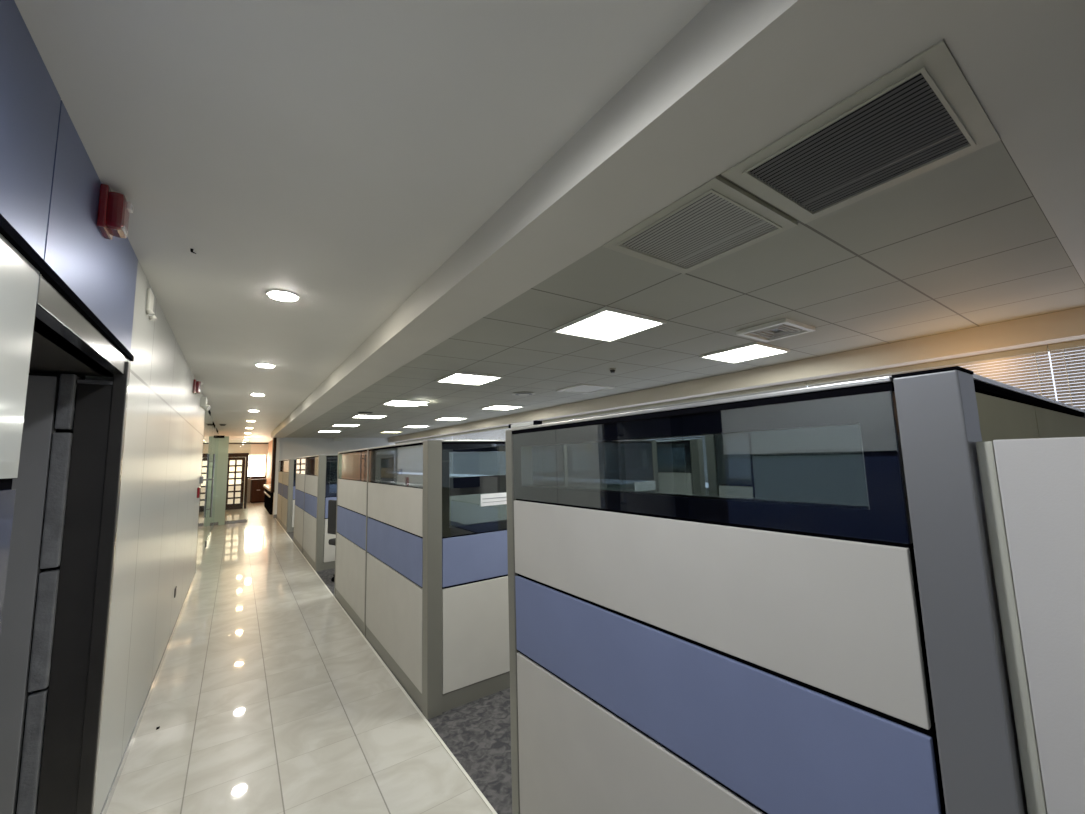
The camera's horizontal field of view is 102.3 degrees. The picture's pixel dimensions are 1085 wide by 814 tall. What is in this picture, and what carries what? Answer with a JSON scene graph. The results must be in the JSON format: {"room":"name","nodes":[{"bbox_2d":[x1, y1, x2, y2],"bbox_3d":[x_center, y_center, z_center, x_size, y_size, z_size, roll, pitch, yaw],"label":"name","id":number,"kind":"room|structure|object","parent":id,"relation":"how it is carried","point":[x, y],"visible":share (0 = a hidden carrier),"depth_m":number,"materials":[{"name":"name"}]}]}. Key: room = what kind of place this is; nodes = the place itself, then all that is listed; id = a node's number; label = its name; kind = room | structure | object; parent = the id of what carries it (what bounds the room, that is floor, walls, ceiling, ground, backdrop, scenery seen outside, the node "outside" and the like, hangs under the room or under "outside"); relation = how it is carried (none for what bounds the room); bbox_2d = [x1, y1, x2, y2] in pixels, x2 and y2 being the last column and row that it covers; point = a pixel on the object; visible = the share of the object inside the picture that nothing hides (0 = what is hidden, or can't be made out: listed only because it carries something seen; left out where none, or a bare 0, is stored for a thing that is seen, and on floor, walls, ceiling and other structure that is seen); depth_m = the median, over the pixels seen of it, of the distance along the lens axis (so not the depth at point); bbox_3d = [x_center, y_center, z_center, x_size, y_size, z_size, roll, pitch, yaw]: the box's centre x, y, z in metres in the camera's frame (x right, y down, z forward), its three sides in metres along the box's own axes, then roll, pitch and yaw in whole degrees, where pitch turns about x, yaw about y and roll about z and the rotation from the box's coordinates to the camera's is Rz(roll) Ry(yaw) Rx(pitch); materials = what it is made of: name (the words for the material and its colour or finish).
{"room":"open-plan office","nodes":[
{"label":"open-plan office","id":0,"kind":"room"},
{"bbox_2d":[29,373,84,693],"bbox_3d":[-2.383,0.750,1.541,1.100,2.000,0.110,3,-8,-35],"label":"wall","id":1,"kind":"structure","parent":0,"point":[35,374],"depth_m":1.82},
{"bbox_2d":[0,375,59,813],"bbox_3d":[-2.192,0.802,1.514,0.588,1.880,0.060,3,-8,-35],"label":"door","id":2,"kind":"structure","parent":1,"relation":"in","point":[31,482],"depth_m":1.66,"materials":[{"name":"grey metal"}]},
{"bbox_2d":[37,383,111,813],"bbox_3d":[-1.877,0.832,1.765,0.105,1.860,0.083,3,-8,-35],"label":"trim","id":3,"kind":"structure","parent":1,"relation":"attached to","point":[58,787],"depth_m":1.74,"materials":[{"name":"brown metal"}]},
{"bbox_2d":[77,379,112,384],"bbox_3d":[-1.901,-0.100,1.870,0.105,0.015,0.091,3,-8,-35],"label":"trim","id":4,"kind":"structure","parent":1,"relation":"attached to","point":[78,380],"depth_m":1.83,"materials":[{"name":"metal"}]},
{"bbox_2d":[0,234,204,813],"bbox_3d":[-1.812,0.524,1.731,0.135,2.460,11.000,3,-8,-35],"label":"wall","id":5,"kind":"structure","parent":0,"point":[158,515],"depth_m":2.31,"materials":[{"name":"paint"}]},
{"bbox_2d":[16,685,48,813],"bbox_3d":[-1.921,1.414,1.645,0.045,0.660,0.099,3,-8,-35],"label":"trim","id":6,"kind":"structure","parent":5,"relation":"attached to","point":[28,794],"depth_m":1.62,"materials":[{"name":"metal"}]},
{"bbox_2d":[28,567,59,691],"bbox_3d":[-1.935,0.858,1.709,0.050,0.430,0.103,3,-8,-35],"label":"trim","id":7,"kind":"structure","parent":5,"relation":"attached to","point":[44,625],"depth_m":1.67,"materials":[{"name":"metal"}]},
{"bbox_2d":[40,433,72,568],"bbox_3d":[-1.948,0.369,1.764,0.050,0.525,0.107,3,-8,-35],"label":"trim","id":8,"kind":"structure","parent":5,"relation":"attached to","point":[53,531],"depth_m":1.72,"materials":[{"name":"metal"}]},
{"bbox_2d":[55,374,81,430],"bbox_3d":[-1.959,-0.018,1.809,0.043,0.225,0.106,3,-8,-35],"label":"trim","id":9,"kind":"structure","parent":5,"relation":"attached to","point":[67,393],"depth_m":1.77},
{"bbox_2d":[29,316,112,376],"bbox_3d":[-2.075,-0.246,1.302,1.050,0.095,1.370,3,-8,-35],"label":"trim","id":10,"kind":"structure","parent":5,"relation":"attached to","point":[46,357],"depth_m":1.58,"materials":[{"name":"metal"}]},
{"bbox_2d":[33,273,127,375],"bbox_3d":[-1.563,-0.232,1.474,0.087,0.078,1.070,3,-8,-35],"label":"trim","id":11,"kind":"structure","parent":5,"relation":"attached to","point":[53,309],"depth_m":1.32,"materials":[{"name":"metal"}]},
{"bbox_2d":[44,100,137,352],"bbox_3d":[-1.609,-0.517,1.514,0.135,0.455,1.079,3,-8,-35],"label":"wall panel","id":12,"kind":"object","parent":5,"relation":"attached to","point":[102,272],"depth_m":1.34,"materials":[{"name":"paint"}]},
{"bbox_2d":[76,359,130,813],"bbox_3d":[-1.794,0.779,1.783,0.045,1.965,0.030,3,-8,-35],"label":"trim","id":13,"kind":"structure","parent":5,"relation":"attached to","point":[103,583],"depth_m":1.77,"materials":[{"name":"brown metal"}]},
{"bbox_2d":[97,184,132,239],"bbox_3d":[-1.475,-0.667,1.515,0.072,0.150,0.110,3,-8,-35],"label":"fire alarm","id":14,"kind":"object","parent":5,"relation":"attached to","point":[114,209],"visible":1,"depth_m":1.48,"materials":[{"name":"red plastic"}]},
{"bbox_2d":[100,572,195,813],"bbox_3d":[-3.326,2.035,3.930,0.008,0.050,5.360,3,-8,-35],"label":"baseboard","id":15,"kind":"structure","parent":5,"relation":"attached to","point":[130,742],"depth_m":2.54,"materials":[{"name":"tile"}]},
{"bbox_2d":[146,288,156,319],"bbox_3d":[-2.038,-0.533,2.281,0.037,0.142,0.120,3,-8,-35],"label":"emergency light","id":16,"kind":"object","parent":5,"relation":"attached to","point":[150,296],"visible":1,"depth_m":2.24,"materials":[{"name":"white plastic"}]},
{"bbox_2d":[243,457,245,502],"bbox_3d":[-13.772,2.670,17.325,3.300,2.460,0.100,3,-8,-35],"label":"wall","id":17,"kind":"structure","parent":0,"point":[245,457],"depth_m":18.18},
{"bbox_2d":[245,455,266,476],"bbox_3d":[-12.102,2.488,18.468,0.730,0.930,0.080,3,-8,-35],"label":"window","id":18,"kind":"structure","parent":17,"relation":"in","point":[257,463],"depth_m":18.49,"materials":[{"name":"white glass"}]},
{"bbox_2d":[228,444,267,454],"bbox_3d":[-12.354,1.766,18.255,1.510,0.470,0.400,3,-8,-35],"label":"wall","id":19,"kind":"structure","parent":0,"point":[252,449],"depth_m":18.16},
{"bbox_2d":[266,440,272,483],"bbox_3d":[-9.958,2.427,16.158,0.100,2.460,7.800,3,-8,-35],"label":"wall","id":20,"kind":"structure","parent":0,"point":[269,457],"depth_m":17.36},
{"bbox_2d":[106,502,491,813],"bbox_3d":[-6.490,2.601,7.386,3.958,0.100,26.000,3,-8,-35],"label":"floor","id":21,"kind":"structure","parent":0,"point":[266,697],"depth_m":2.64,"materials":[{"name":"tile"}]},
{"bbox_2d":[195,410,212,571],"bbox_3d":[-5.602,1.274,7.254,0.023,2.446,2.420,3,-8,-35],"label":"glass panel","id":22,"kind":"object","parent":21,"relation":"on","point":[208,422],"visible":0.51,"depth_m":7.07,"materials":[{"name":"glass"}]},
{"bbox_2d":[205,422,215,547],"bbox_3d":[-6.806,1.547,9.018,0.086,2.374,1.826,3,-8,-35],"label":"glass panel","id":23,"kind":"object","parent":21,"relation":"on","point":[212,461],"visible":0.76,"depth_m":8.56,"materials":[{"name":"glass"}]},
{"bbox_2d":[211,428,218,532],"bbox_3d":[-7.894,1.754,10.532,0.026,2.374,1.876,3,-8,-35],"label":"glass panel","id":24,"kind":"object","parent":21,"relation":"on","point":[217,432],"visible":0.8,"depth_m":10.47,"materials":[{"name":"glass"}]},
{"bbox_2d":[214,435,228,525],"bbox_3d":[-8.473,1.900,11.383,0.415,2.316,0.060,3,-8,-35],"label":"glass panel","id":25,"kind":"object","parent":21,"relation":"on","point":[222,466],"visible":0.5,"depth_m":11.43,"materials":[{"name":"glass"}]},
{"bbox_2d":[244,457,248,508],"bbox_3d":[-10.616,2.635,15.669,0.080,1.970,0.100,3,-8,-35],"label":"trim","id":26,"kind":"structure","parent":21,"relation":"on","point":[247,458],"depth_m":15.62,"materials":[{"name":"brown wood"}]},
{"bbox_2d":[250,479,266,502],"bbox_3d":[-11.774,3.465,18.107,0.530,0.950,0.526,3,-8,-35],"label":"base cabinet","id":27,"kind":"object","parent":21,"relation":"on","point":[257,489],"visible":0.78,"depth_m":17.89,"materials":[{"name":"brown wood"}]},
{"bbox_2d":[263,484,273,514],"bbox_3d":[-9.266,3.089,14.827,0.219,0.800,3.450,3,-8,-35],"label":"countertop","id":28,"kind":"structure","parent":21,"relation":"on","point":[268,500],"depth_m":14.03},
{"bbox_2d":[277,438,396,502],"bbox_3d":[-6.154,2.140,14.007,4.000,2.320,0.100,3,-8,-35],"label":"wall","id":29,"kind":"structure","parent":0,"point":[290,448],"depth_m":13.79,"materials":[{"name":"paint"}]},
{"bbox_2d":[270,438,276,492],"bbox_3d":[-7.848,1.691,12.760,0.080,1.580,0.340,3,-8,-35],"label":"trim","id":30,"kind":"structure","parent":29,"relation":"attached to","point":[274,439],"depth_m":12.63,"materials":[{"name":"brown wood"}]},
{"bbox_2d":[273,438,279,514],"bbox_3d":[-7.772,2.052,12.764,0.080,2.300,0.300,3,-8,-35],"label":"trim","id":31,"kind":"structure","parent":29,"relation":"attached to","point":[278,439],"depth_m":12.65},
{"bbox_2d":[388,307,1084,442],"bbox_3d":[-0.775,0.159,8.811,0.440,0.465,14.928,3,-8,-35],"label":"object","id":32,"kind":"structure","parent":29,"relation":"attached to","point":[1066,325],"depth_m":3.68,"materials":[{"name":"paint"}]},
{"bbox_2d":[14,0,710,442],"bbox_3d":[-6.381,0.044,7.810,4.400,0.150,26.000,3,-8,-35],"label":"ceiling","id":33,"kind":"structure","parent":0,"point":[335,155],"depth_m":1.29,"materials":[{"name":"paint"}]},
{"bbox_2d":[265,290,299,300],"bbox_3d":[-1.477,-0.631,2.491,0.172,0.010,0.172,3,-8,-35],"label":"recessed light","id":34,"kind":"object","parent":33,"relation":"in","point":[282,295],"visible":1,"depth_m":2.47,"materials":[{"name":"white plastic"}]},
{"bbox_2d":[276,518,511,813],"bbox_3d":[-0.949,2.334,6.447,4.028,0.101,18.100,3,-8,-35],"label":"floor","id":35,"kind":"structure","parent":0,"point":[477,733],"depth_m":2.37,"materials":[{"name":"carpet"}]},
{"bbox_2d":[277,460,282,523],"bbox_3d":[-6.977,2.241,11.690,0.074,1.628,1.394,3,-8,-35],"label":"partition panel","id":36,"kind":"object","parent":35,"relation":"on","point":[279,504],"visible":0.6,"depth_m":11.68,"materials":[{"name":"beige fabric"}]},
{"bbox_2d":[281,459,288,530],"bbox_3d":[-6.157,2.082,10.517,0.074,1.628,1.422,3,-8,-35],"label":"partition panel","id":37,"kind":"object","parent":35,"relation":"on","point":[286,462],"visible":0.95,"depth_m":10.46,"materials":[{"name":"beige fabric"}]},
{"bbox_2d":[286,459,293,532],"bbox_3d":[-5.717,1.999,9.906,0.094,1.632,0.092,3,-8,-35],"label":"post","id":38,"kind":"object","parent":35,"relation":"on","point":[291,461],"visible":1,"depth_m":9.87,"materials":[{"name":"metal"}]},
{"bbox_2d":[294,457,304,551],"bbox_3d":[-4.460,1.753,8.089,0.074,1.628,1.394,3,-8,-35],"label":"partition panel","id":39,"kind":"object","parent":35,"relation":"on","point":[300,476],"visible":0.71,"depth_m":8.03,"materials":[{"name":"beige fabric"}]},
{"bbox_2d":[303,455,317,568],"bbox_3d":[-3.640,1.594,6.917,0.074,1.628,1.422,3,-8,-35],"label":"partition panel","id":40,"kind":"object","parent":35,"relation":"on","point":[311,477],"visible":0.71,"depth_m":6.82,"materials":[{"name":"beige fabric"}]},
{"bbox_2d":[291,459,337,531],"bbox_3d":[-5.275,2.022,10.214,0.980,1.628,0.074,3,-8,-35],"label":"partition panel","id":41,"kind":"object","parent":35,"relation":"on","point":[333,485],"visible":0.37,"depth_m":9.99,"materials":[{"name":"beige fabric"}]},
{"bbox_2d":[315,455,325,570],"bbox_3d":[-3.200,1.510,6.305,0.094,1.632,0.092,3,-8,-35],"label":"post","id":42,"kind":"object","parent":35,"relation":"on","point":[319,550],"visible":1,"depth_m":6.27,"materials":[{"name":"metal"}]},
{"bbox_2d":[327,500,336,581],"bbox_3d":[-2.535,1.744,5.839,0.576,1.019,0.550,-6,-8,35],"label":"office chair","id":43,"kind":"object","parent":35,"relation":"on","point":[332,504],"visible":0.13,"depth_m":5.74,"materials":[{"name":"black"}]},
{"bbox_2d":[334,452,344,595],"bbox_3d":[-2.356,1.344,5.079,0.072,1.632,0.052,3,-8,-35],"label":"post","id":44,"kind":"object","parent":35,"relation":"on","point":[338,452],"visible":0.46,"depth_m":5.07,"materials":[{"name":"metal"}]},
{"bbox_2d":[335,448,366,633],"bbox_3d":[-1.943,1.264,4.489,0.074,1.628,1.394,3,-8,-35],"label":"partition panel","id":45,"kind":"object","parent":35,"relation":"on","point":[351,510],"visible":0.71,"depth_m":4.37,"materials":[{"name":"beige fabric"}]},
{"bbox_2d":[323,454,393,569],"bbox_3d":[-2.758,1.533,6.614,0.980,1.628,0.074,3,-8,-35],"label":"partition panel","id":46,"kind":"object","parent":35,"relation":"on","point":[329,550],"visible":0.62,"depth_m":6.41,"materials":[{"name":"beige fabric"}]},
{"bbox_2d":[364,448,368,636],"bbox_3d":[-1.538,1.185,3.908,0.077,1.632,0.032,3,-8,-35],"label":"post","id":47,"kind":"object","parent":35,"relation":"on","point":[366,552],"visible":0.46,"depth_m":3.88,"materials":[{"name":"metal"}]},
{"bbox_2d":[275,518,496,813],"bbox_3d":[-2.580,2.241,5.258,0.014,0.104,18.000,3,-8,-35],"label":"trim","id":48,"kind":"structure","parent":35,"relation":"on","point":[452,756],"depth_m":2.58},
{"bbox_2d":[366,441,422,710],"bbox_3d":[-1.123,1.105,3.316,0.074,1.628,1.422,3,-8,-35],"label":"partition panel","id":49,"kind":"object","parent":35,"relation":"on","point":[394,577],"visible":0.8,"depth_m":3.14,"materials":[{"name":"beige fabric"}]},
{"bbox_2d":[422,440,441,719],"bbox_3d":[-0.682,1.022,2.705,0.094,1.632,0.092,3,-8,-35],"label":"post","id":50,"kind":"object","parent":35,"relation":"on","point":[432,449],"visible":1,"depth_m":2.66,"materials":[{"name":"metal"}]},
{"bbox_2d":[442,440,563,711],"bbox_3d":[-0.241,1.045,3.013,0.980,1.628,0.074,3,-8,-35],"label":"partition panel","id":51,"kind":"object","parent":35,"relation":"on","point":[475,606],"visible":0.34,"depth_m":2.82,"materials":[{"name":"beige fabric"}]},
{"bbox_2d":[480,493,506,505],"bbox_3d":[-0.303,0.626,2.977,0.260,0.078,0.009,3,-8,-35],"label":"name plate","id":52,"kind":"object","parent":51,"relation":"attached to","point":[496,498],"visible":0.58,"depth_m":2.96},
{"bbox_2d":[505,429,519,813],"bbox_3d":[-0.100,0.908,1.853,0.072,1.628,0.054,3,-8,-35],"label":"post","id":53,"kind":"object","parent":35,"relation":"on","point":[510,488],"visible":0.44,"depth_m":1.83,"materials":[{"name":"metal"}]},
{"bbox_2d":[562,444,567,486],"bbox_3d":[0.176,1.067,3.302,0.033,1.632,0.077,3,-8,-35],"label":"post","id":54,"kind":"object","parent":35,"relation":"on","point":[565,467],"visible":0.02,"depth_m":3.34,"materials":[{"name":"metal"}]},
{"bbox_2d":[567,440,652,492],"bbox_3d":[0.585,1.088,3.585,0.960,1.628,0.074,3,-8,-35],"label":"partition panel","id":55,"kind":"object","parent":35,"relation":"on","point":[605,476],"visible":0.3,"depth_m":3.63,"materials":[{"name":"beige fabric"}]},
{"bbox_2d":[634,481,655,491],"bbox_3d":[0.896,0.689,3.807,0.260,0.078,0.009,3,-8,-35],"label":"name plate","id":56,"kind":"object","parent":55,"relation":"attached to","point":[647,485],"visible":0.95,"depth_m":3.80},
{"bbox_2d":[590,439,692,494],"bbox_3d":[1.007,1.185,4.533,0.074,1.628,1.400,3,-8,-35],"label":"partition panel","id":57,"kind":"object","parent":35,"relation":"on","point":[672,479],"visible":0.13,"depth_m":4.22,"materials":[{"name":"beige fabric"}]},
{"bbox_2d":[651,440,658,492],"bbox_3d":[1.006,1.109,3.877,0.062,1.632,0.077,3,-8,-35],"label":"post","id":58,"kind":"object","parent":35,"relation":"on","point":[653,442],"visible":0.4,"depth_m":3.91,"materials":[{"name":"metal"}]},
{"bbox_2d":[689,439,705,495],"bbox_3d":[1.433,1.103,3.924,0.072,1.632,0.087,3,-8,-35],"label":"post","id":59,"kind":"object","parent":35,"relation":"on","point":[696,446],"visible":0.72,"depth_m":3.96,"materials":[{"name":"metal"}]},
{"bbox_2d":[705,434,719,496],"bbox_3d":[0.977,0.935,2.361,0.072,1.632,0.057,3,-8,-35],"label":"post","id":60,"kind":"object","parent":35,"relation":"on","point":[710,440],"visible":0.02,"depth_m":2.41,"materials":[{"name":"metal"}]},
{"bbox_2d":[511,376,945,813],"bbox_3d":[0.302,0.828,1.278,0.074,1.628,1.355,3,-8,-35],"label":"partition panel","id":61,"kind":"object","parent":35,"relation":"on","point":[678,653],"visible":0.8,"depth_m":1.05,"materials":[{"name":"beige fabric"}]},
{"bbox_2d":[508,420,541,427],"bbox_3d":[-0.077,0.075,1.864,0.032,0.018,0.220,3,-8,-35],"label":"clip","id":62,"kind":"object","parent":61,"relation":"on","point":[535,422],"visible":0.84,"depth_m":1.83,"materials":[{"name":"white plastic"}]},
{"bbox_2d":[715,432,752,498],"bbox_3d":[1.342,0.864,1.840,0.074,1.628,1.220,3,-8,-35],"label":"partition panel","id":63,"kind":"object","parent":35,"relation":"on","point":[729,487],"visible":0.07,"depth_m":2.34,"materials":[{"name":"beige fabric"}]},
{"bbox_2d":[748,425,867,505],"bbox_3d":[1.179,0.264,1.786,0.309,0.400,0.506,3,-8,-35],"label":"whiteboard","id":64,"kind":"object","parent":63,"relation":"attached to","point":[825,465],"visible":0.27,"depth_m":1.71,"materials":[{"name":"metal"}]},
{"bbox_2d":[891,366,1027,813],"bbox_3d":[0.727,0.749,0.696,0.102,1.632,0.090,3,-8,-35],"label":"post","id":65,"kind":"object","parent":35,"relation":"on","point":[937,410],"visible":1,"depth_m":0.71,"materials":[{"name":"metal"}]},
{"bbox_2d":[973,374,1038,440],"bbox_3d":[1.020,0.763,0.892,0.600,1.628,0.074,3,-8,-35],"label":"partition panel","id":66,"kind":"object","parent":35,"relation":"on","point":[1004,412],"visible":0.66,"depth_m":0.91,"materials":[{"name":"green glass"}]},
{"bbox_2d":[976,437,1084,813],"bbox_3d":[1.159,0.727,0.083,0.060,1.505,1.400,3,-8,-35],"label":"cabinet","id":67,"kind":"object","parent":35,"relation":"on","point":[1033,490],"depth_m":0.65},
{"bbox_2d":[1027,393,1084,437],"bbox_3d":[1.738,0.800,1.389,1.140,1.628,0.074,3,-8,-35],"label":"partition panel","id":68,"kind":"object","parent":35,"relation":"on","point":[1054,419],"visible":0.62,"depth_m":1.32,"materials":[{"name":"green glass"}]},
{"bbox_2d":[397,475,708,523],"bbox_3d":[0.279,1.829,7.374,0.100,1.050,18.100,3,-8,-35],"label":"wall","id":69,"kind":"structure","parent":0,"point":[464,509],"depth_m":10.02,"materials":[{"name":"paint"}]},
{"bbox_2d":[397,349,1084,492],"bbox_3d":[0.247,0.687,7.507,0.100,1.250,18.100,3,-8,-35],"label":"window","id":70,"kind":"structure","parent":69,"relation":"in","point":[414,473],"depth_m":5.99,"materials":[{"name":"glass"}]},
{"bbox_2d":[395,448,422,472],"bbox_3d":[-4.144,1.659,13.540,0.050,0.711,2.619,3,-8,-35],"label":"blind","id":71,"kind":"object","parent":70,"relation":"attached to","point":[406,464],"depth_m":13.49,"materials":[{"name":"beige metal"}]},
{"bbox_2d":[395,434,451,443],"bbox_3d":[-3.572,1.000,12.764,0.050,0.132,4.697,3,-8,-35],"label":"blind","id":72,"kind":"object","parent":70,"relation":"attached to","point":[449,436],"depth_m":11.89,"materials":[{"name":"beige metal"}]},
{"bbox_2d":[452,451,505,474],"bbox_3d":[-1.445,1.233,9.673,0.050,0.517,2.606,3,-8,-35],"label":"blind","id":73,"kind":"object","parent":70,"relation":"attached to","point":[490,463],"depth_m":9.54,"materials":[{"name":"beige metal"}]},
{"bbox_2d":[451,426,510,439],"bbox_3d":[-1.416,0.647,9.675,0.050,0.263,2.868,3,-8,-35],"label":"blind","id":74,"kind":"object","parent":70,"relation":"attached to","point":[493,431],"depth_m":9.43,"materials":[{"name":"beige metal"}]},
{"bbox_2d":[597,450,642,464],"bbox_3d":[1.073,0.703,6.073,0.050,0.191,0.871,3,-8,-35],"label":"blind","id":75,"kind":"object","parent":70,"relation":"attached to","point":[631,459],"depth_m":6.05,"materials":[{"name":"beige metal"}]},
{"bbox_2d":[657,448,685,465],"bbox_3d":[1.586,0.611,5.340,0.050,0.205,0.432,3,-8,-35],"label":"blind","id":76,"kind":"object","parent":70,"relation":"attached to","point":[665,461],"depth_m":5.34,"materials":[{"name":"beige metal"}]},
{"bbox_2d":[636,435,707,482],"bbox_3d":[1.571,0.639,5.359,0.050,0.533,1.039,3,-8,-35],"label":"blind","id":77,"kind":"object","parent":70,"relation":"attached to","point":[703,436],"depth_m":5.05,"materials":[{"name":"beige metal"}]},
{"bbox_2d":[572,381,806,419],"bbox_3d":[1.492,-0.017,5.523,0.050,0.063,3.496,3,-8,-35],"label":"blind","id":78,"kind":"object","parent":70,"relation":"attached to","point":[798,385],"depth_m":4.99,"materials":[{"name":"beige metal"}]},
{"bbox_2d":[726,438,751,478],"bbox_3d":[2.087,0.541,4.621,0.050,0.419,0.250,3,-8,-35],"label":"blind","id":79,"kind":"object","parent":70,"relation":"attached to","point":[739,467],"depth_m":4.62,"materials":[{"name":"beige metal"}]},
{"bbox_2d":[806,345,1055,399],"bbox_3d":[2.925,0.158,3.439,0.050,0.973,1.493,3,-8,-35],"label":"blind","id":80,"kind":"object","parent":70,"relation":"attached to","point":[1037,351],"visible":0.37,"depth_m":3.05,"materials":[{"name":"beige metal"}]},
{"bbox_2d":[1048,339,1084,409],"bbox_3d":[4.207,-0.091,1.606,0.050,0.973,3.005,3,-8,-35],"label":"blind","id":81,"kind":"object","parent":70,"relation":"attached to","point":[1060,348],"visible":0.48,"depth_m":2.80,"materials":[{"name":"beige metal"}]},
{"bbox_2d":[271,0,1006,437],"bbox_3d":[-2.691,-0.239,5.579,0.322,0.310,18.100,3,-8,-35],"label":"ceiling beam","id":82,"kind":"structure","parent":0,"point":[740,76],"depth_m":1.13,"materials":[{"name":"paint"}]},
{"bbox_2d":[285,138,1084,437],"bbox_3d":[-2.210,0.002,7.829,3.048,0.298,14.928,3,-8,-35],"label":"ceiling tiles","id":83,"kind":"structure","parent":0,"point":[965,242],"depth_m":2.38,"materials":[{"name":"tile"}]},
{"bbox_2d":[351,414,387,418],"bbox_3d":[-3.037,0.164,7.666,0.498,0.022,0.498,3,-8,-35],"label":"ceiling light","id":84,"kind":"object","parent":83,"relation":"attached to","point":[356,415],"visible":0.98,"depth_m":7.66,"materials":[{"name":"white plastic"}]},
{"bbox_2d":[382,399,428,405],"bbox_3d":[-1.887,-0.037,6.020,0.498,0.067,0.498,3,-8,-35],"label":"ceiling light","id":85,"kind":"object","parent":83,"relation":"attached to","point":[396,402],"visible":0.99,"depth_m":5.94,"materials":[{"name":"white plastic"}]},
{"bbox_2d":[386,401,423,405],"bbox_3d":[-1.887,-0.031,6.019,0.462,0.055,0.462,3,-8,-35],"label":"diffuser","id":86,"kind":"object","parent":85,"relation":"attached to","point":[396,403],"depth_m":6.00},
{"bbox_2d":[436,372,502,384],"bbox_3d":[-0.738,-0.282,4.379,0.498,0.022,0.498,3,-8,-35],"label":"ceiling light","id":87,"kind":"object","parent":83,"relation":"attached to","point":[455,377],"visible":1,"depth_m":4.36,"materials":[{"name":"white plastic"}]},
{"bbox_2d":[441,374,495,383],"bbox_3d":[-0.738,-0.281,4.378,0.462,0.001,0.462,3,-8,-35],"label":"diffuser","id":88,"kind":"object","parent":87,"relation":"attached to","point":[460,378],"depth_m":4.39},
{"bbox_2d":[480,404,523,409],"bbox_3d":[-0.640,0.005,6.885,0.498,0.022,0.498,3,-8,-35],"label":"ceiling light","id":89,"kind":"object","parent":83,"relation":"attached to","point":[496,406],"visible":0.99,"depth_m":6.88,"materials":[{"name":"white plastic"}]},
{"bbox_2d":[556,384,614,393],"bbox_3d":[0.509,-0.218,5.242,0.498,0.022,0.498,3,-8,-35],"label":"ceiling light","id":90,"kind":"object","parent":83,"relation":"attached to","point":[580,388],"visible":0.99,"depth_m":5.23,"materials":[{"name":"white plastic"}]},
{"bbox_2d":[561,385,606,392],"bbox_3d":[0.509,-0.217,5.242,0.462,0.001,0.462,3,-8,-35],"label":"diffuser","id":91,"kind":"object","parent":90,"relation":"attached to","point":[585,389],"depth_m":5.26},
{"bbox_2d":[553,306,665,341],"bbox_3d":[0.411,-0.505,2.735,0.498,0.022,0.498,3,-8,-35],"label":"ceiling light","id":92,"kind":"object","parent":83,"relation":"attached to","point":[608,324],"visible":1,"depth_m":2.71,"materials":[{"name":"white plastic"}]},
{"bbox_2d":[560,311,657,339],"bbox_3d":[0.411,-0.504,2.735,0.462,0.001,0.462,3,-8,-35],"label":"diffuser","id":93,"kind":"object","parent":92,"relation":"attached to","point":[608,325],"depth_m":2.73,"materials":[{"name":"plastic"}]},
{"bbox_2d":[602,176,797,273],"bbox_3d":[0.569,-0.638,1.617,0.493,0.021,0.486,3,-8,-35],"label":"grille","id":94,"kind":"object","parent":83,"relation":"attached to","point":[718,219],"visible":0.98,"depth_m":1.57,"materials":[{"name":"beige metal"}]},
{"bbox_2d":[699,342,789,363],"bbox_3d":[1.658,-0.441,3.598,0.498,0.022,0.498,3,-8,-35],"label":"ceiling light","id":95,"kind":"object","parent":83,"relation":"attached to","point":[755,350],"visible":1,"depth_m":3.58,"materials":[{"name":"white plastic"}]},
{"bbox_2d":[706,345,782,361],"bbox_3d":[1.658,-0.440,3.598,0.462,0.001,0.462,3,-8,-35],"label":"diffuser","id":96,"kind":"object","parent":95,"relation":"attached to","point":[753,351],"depth_m":3.60,"materials":[{"name":"plastic"}]},
{"bbox_2d":[736,318,815,341],"bbox_3d":[1.566,-0.510,2.938,0.390,0.024,0.330,3,-8,-35],"label":"ceiling vent","id":97,"kind":"object","parent":83,"relation":"attached to","point":[782,328],"visible":1,"depth_m":2.92,"materials":[{"name":"white plastic"}]},
{"bbox_2d":[721,39,1000,223],"bbox_3d":[0.861,-0.693,1.208,0.503,0.022,0.487,3,-8,-35],"label":"grille","id":98,"kind":"object","parent":83,"relation":"attached to","point":[923,115],"visible":1,"depth_m":1.15,"materials":[{"name":"beige metal"}]},
{"bbox_2d":[944,0,1084,283],"bbox_3d":[3.125,-0.983,0.582,3.488,0.310,3.172,3,-8,-35],"label":"ceiling","id":99,"kind":"structure","parent":0,"point":[1023,61],"depth_m":0.99,"materials":[{"name":"paint"}]},
{"bbox_3d":[-0.135,0.157,-1.021,0.430,2.460,4.525,3,-8,-35],"label":"wall","id":100,"kind":"structure","parent":0,"visible":0},
{"bbox_2d":[0,478,12,490],"bbox_3d":[0.054,-0.076,-0.856,0.049,0.026,4.527,3,-8,-35],"label":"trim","id":101,"kind":"structure","parent":100,"relation":"attached to","point":[6,483],"depth_m":0.98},
{"bbox_2d":[0,0,60,258],"bbox_3d":[-0.003,-0.828,-0.783,0.135,0.455,4.545,3,-8,-35],"label":"trim","id":102,"kind":"structure","parent":100,"relation":"attached to","point":[30,101],"depth_m":0.96,"materials":[{"name":"paint"}]},
{"bbox_2d":[0,213,133,361],"bbox_3d":[-0.282,-0.531,-0.346,0.097,0.025,5.640,3,-8,-35],"label":"trim","id":103,"kind":"structure","parent":100,"relation":"attached to","point":[7,230],"depth_m":1.12,"materials":[{"name":"metal"}]},
{"bbox_3d":[-11.234,2.613,15.240,0.135,1.950,0.100,3,-8,-35],"label":"trim","id":104,"kind":"structure","parent":0,"visible":0},
{"bbox_2d":[225,457,244,509],"bbox_3d":[-10.904,2.692,15.430,0.620,1.820,0.110,3,-8,-35],"label":"door","id":105,"kind":"structure","parent":104,"relation":"attached to","point":[234,489],"depth_m":15.46,"materials":[{"name":"brown wood"}]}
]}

